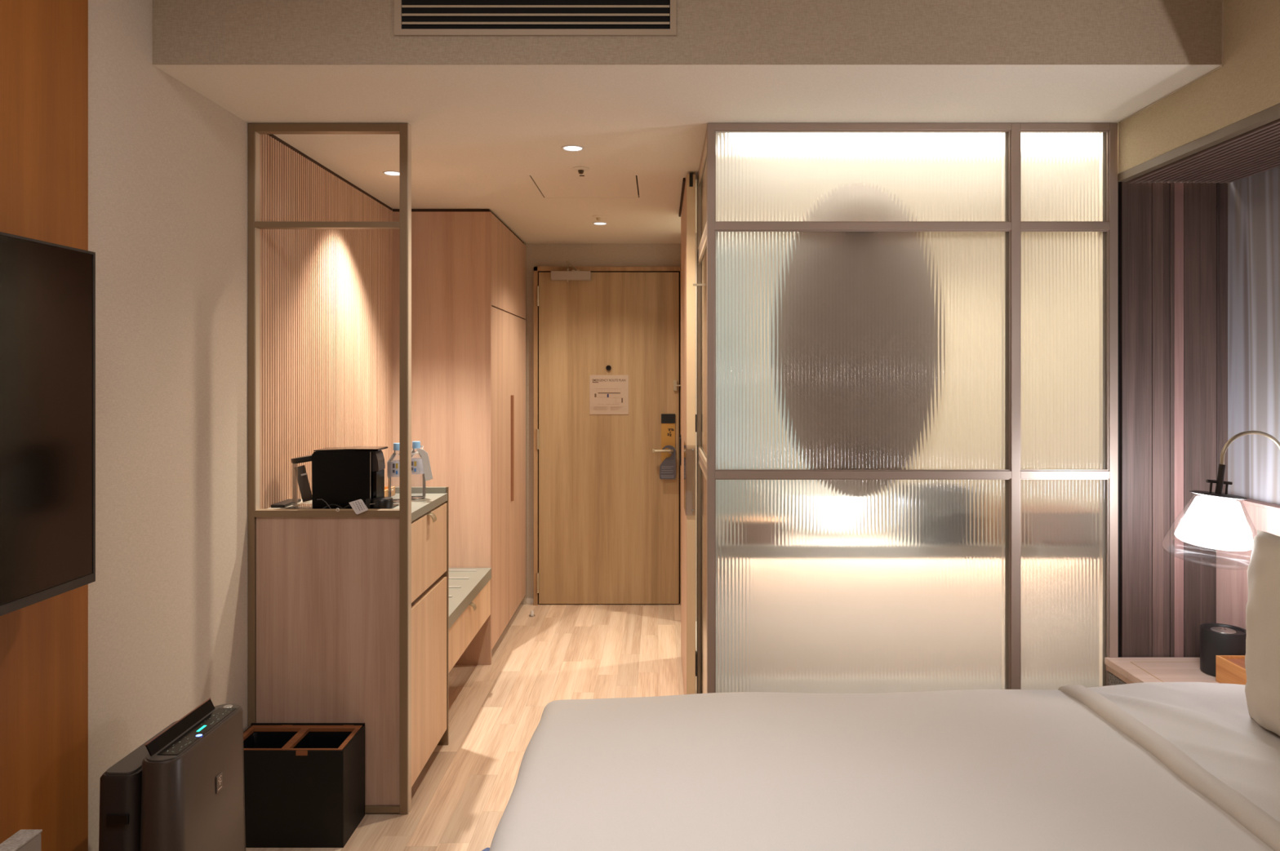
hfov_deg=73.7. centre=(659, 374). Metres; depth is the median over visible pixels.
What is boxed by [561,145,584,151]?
recessed light
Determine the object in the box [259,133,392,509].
wall panel
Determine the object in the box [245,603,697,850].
floor
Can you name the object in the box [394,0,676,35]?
air vent
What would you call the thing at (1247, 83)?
wall
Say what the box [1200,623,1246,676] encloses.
speaker
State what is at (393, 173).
recessed light
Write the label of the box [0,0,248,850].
wall
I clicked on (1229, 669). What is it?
wooden box
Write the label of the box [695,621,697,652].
trim
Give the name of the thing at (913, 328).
glass wall
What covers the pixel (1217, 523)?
bedside lamp
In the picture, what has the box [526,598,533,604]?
baseboard
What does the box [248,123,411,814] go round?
screen frame
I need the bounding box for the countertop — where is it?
[301,486,448,521]
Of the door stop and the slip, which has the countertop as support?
the slip
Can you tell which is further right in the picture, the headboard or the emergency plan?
the headboard
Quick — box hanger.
[659,445,675,479]
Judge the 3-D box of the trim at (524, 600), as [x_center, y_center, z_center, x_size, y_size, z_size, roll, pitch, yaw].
[-1.103,0.311,5.403,0.512,2.284,0.034,0,0,0]
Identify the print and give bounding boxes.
[661,470,674,478]
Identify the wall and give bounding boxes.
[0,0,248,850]
[152,0,1222,41]
[526,244,680,598]
[693,128,706,693]
[695,232,697,621]
[706,123,1118,693]
[1118,0,1279,173]
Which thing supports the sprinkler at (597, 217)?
attached to the ceiling
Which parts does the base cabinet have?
drawer, door, handle, panel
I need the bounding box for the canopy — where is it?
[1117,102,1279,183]
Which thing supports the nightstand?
on the floor
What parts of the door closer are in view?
arm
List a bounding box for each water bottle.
[386,443,399,502]
[411,441,426,499]
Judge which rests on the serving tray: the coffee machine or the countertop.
the coffee machine
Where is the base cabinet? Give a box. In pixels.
[411,500,448,787]
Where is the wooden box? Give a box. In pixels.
[1215,655,1246,684]
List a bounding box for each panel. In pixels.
[0,830,42,850]
[166,709,231,752]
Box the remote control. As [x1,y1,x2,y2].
[271,498,301,507]
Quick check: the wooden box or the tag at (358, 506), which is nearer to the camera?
the wooden box
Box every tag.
[335,499,368,514]
[411,445,432,481]
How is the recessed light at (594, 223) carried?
in the ceiling
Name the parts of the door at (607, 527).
lever handle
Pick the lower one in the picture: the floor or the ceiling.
the floor
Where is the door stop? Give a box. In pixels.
[528,610,534,617]
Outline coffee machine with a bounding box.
[291,446,387,509]
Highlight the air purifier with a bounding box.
[98,697,245,850]
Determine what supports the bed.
on the floor
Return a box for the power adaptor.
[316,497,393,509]
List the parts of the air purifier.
panel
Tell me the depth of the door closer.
5.31 m
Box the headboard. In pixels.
[1215,497,1279,630]
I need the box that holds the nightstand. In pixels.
[1104,657,1218,685]
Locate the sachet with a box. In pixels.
[297,465,311,502]
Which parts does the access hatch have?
frame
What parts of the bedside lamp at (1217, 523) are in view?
lamp shade, stem, arm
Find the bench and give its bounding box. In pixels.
[448,568,491,672]
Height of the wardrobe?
2.283 m
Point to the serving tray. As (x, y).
(394, 505)
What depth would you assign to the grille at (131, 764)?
1.92 m
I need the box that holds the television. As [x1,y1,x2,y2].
[0,231,95,616]
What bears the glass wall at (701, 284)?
on the floor
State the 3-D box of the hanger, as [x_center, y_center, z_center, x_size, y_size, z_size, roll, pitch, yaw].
[0.049,0.549,5.333,0.102,0.213,0.003,0,0,0]
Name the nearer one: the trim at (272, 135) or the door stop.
the trim at (272, 135)
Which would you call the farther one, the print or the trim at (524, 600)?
the trim at (524, 600)
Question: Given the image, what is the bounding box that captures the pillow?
[1244,529,1279,736]
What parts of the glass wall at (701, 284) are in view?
post, rail, rail, rail, pane, pane, pane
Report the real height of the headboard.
1.056 m
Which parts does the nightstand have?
drawer, frame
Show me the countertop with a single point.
(436, 496)
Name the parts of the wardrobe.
door, door, handle, door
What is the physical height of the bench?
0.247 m
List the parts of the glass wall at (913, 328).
post, pane, pane, pane, rail, rail, rail, post, pane, pane, pane, rail, rail, rail, post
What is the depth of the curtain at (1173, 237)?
2.83 m
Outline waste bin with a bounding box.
[243,723,364,848]
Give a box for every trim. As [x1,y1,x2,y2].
[152,41,1222,64]
[266,133,392,210]
[520,243,526,604]
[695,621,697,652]
[1120,65,1222,122]
[1222,0,1223,64]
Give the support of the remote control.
on the slip
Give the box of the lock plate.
[661,413,675,463]
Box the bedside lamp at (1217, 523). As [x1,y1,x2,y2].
[1174,431,1279,551]
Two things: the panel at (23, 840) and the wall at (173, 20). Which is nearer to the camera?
the panel at (23, 840)
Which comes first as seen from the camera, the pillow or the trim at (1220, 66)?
the pillow
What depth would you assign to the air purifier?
1.93 m
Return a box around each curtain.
[1118,181,1227,657]
[1227,166,1279,505]
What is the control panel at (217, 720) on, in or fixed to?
on the air purifier
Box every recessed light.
[382,170,399,176]
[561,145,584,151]
[592,222,607,225]
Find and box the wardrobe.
[392,208,525,665]
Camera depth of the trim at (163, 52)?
2.29 m
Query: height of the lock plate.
0.359 m
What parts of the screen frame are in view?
post, rail, rail, rail, panel, rail, post, post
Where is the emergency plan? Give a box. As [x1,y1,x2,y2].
[589,375,628,414]
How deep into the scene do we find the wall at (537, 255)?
5.42 m
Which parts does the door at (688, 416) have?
handle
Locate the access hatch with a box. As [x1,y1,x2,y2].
[530,175,639,197]
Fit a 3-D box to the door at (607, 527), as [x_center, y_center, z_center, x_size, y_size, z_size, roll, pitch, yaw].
[-0.323,0.388,5.362,0.942,2.131,0.115,0,0,0]
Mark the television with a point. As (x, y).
(47, 290)
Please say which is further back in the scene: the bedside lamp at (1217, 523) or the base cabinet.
the base cabinet
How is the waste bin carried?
on the floor
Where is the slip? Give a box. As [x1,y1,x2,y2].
[266,499,310,509]
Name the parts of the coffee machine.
tank lid, water tank, lid, rail, spout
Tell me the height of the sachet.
0.128 m
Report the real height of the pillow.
0.481 m
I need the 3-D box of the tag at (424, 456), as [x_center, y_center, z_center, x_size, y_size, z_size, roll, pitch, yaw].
[-0.893,0.331,3.172,0.057,0.126,0.109,0,0,-40]
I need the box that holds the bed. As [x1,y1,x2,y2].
[488,682,1279,850]
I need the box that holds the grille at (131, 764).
[105,721,176,774]
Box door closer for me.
[551,259,591,282]
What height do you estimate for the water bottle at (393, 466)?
0.212 m
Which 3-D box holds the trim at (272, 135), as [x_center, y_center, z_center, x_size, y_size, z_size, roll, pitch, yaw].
[-1.349,-0.825,3.560,0.022,0.012,1.420,0,0,0]
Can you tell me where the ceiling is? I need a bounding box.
[152,64,1222,244]
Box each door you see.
[533,266,680,605]
[678,173,697,694]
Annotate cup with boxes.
[384,486,395,497]
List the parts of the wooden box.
lid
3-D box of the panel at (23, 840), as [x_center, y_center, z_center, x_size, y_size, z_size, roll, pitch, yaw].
[-1.150,1.143,0.881,0.040,0.620,1.362,0,0,0]
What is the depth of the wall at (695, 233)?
5.00 m
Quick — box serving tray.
[288,504,398,509]
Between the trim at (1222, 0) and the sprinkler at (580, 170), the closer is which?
the trim at (1222, 0)
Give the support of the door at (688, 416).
attached to the glass wall at (701, 284)
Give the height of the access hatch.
0.033 m
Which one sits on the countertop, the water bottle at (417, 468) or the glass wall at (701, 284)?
the water bottle at (417, 468)
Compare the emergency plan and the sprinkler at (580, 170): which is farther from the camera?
the emergency plan
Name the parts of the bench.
rail, rail, handle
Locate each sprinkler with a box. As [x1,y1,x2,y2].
[572,166,589,174]
[591,215,604,220]

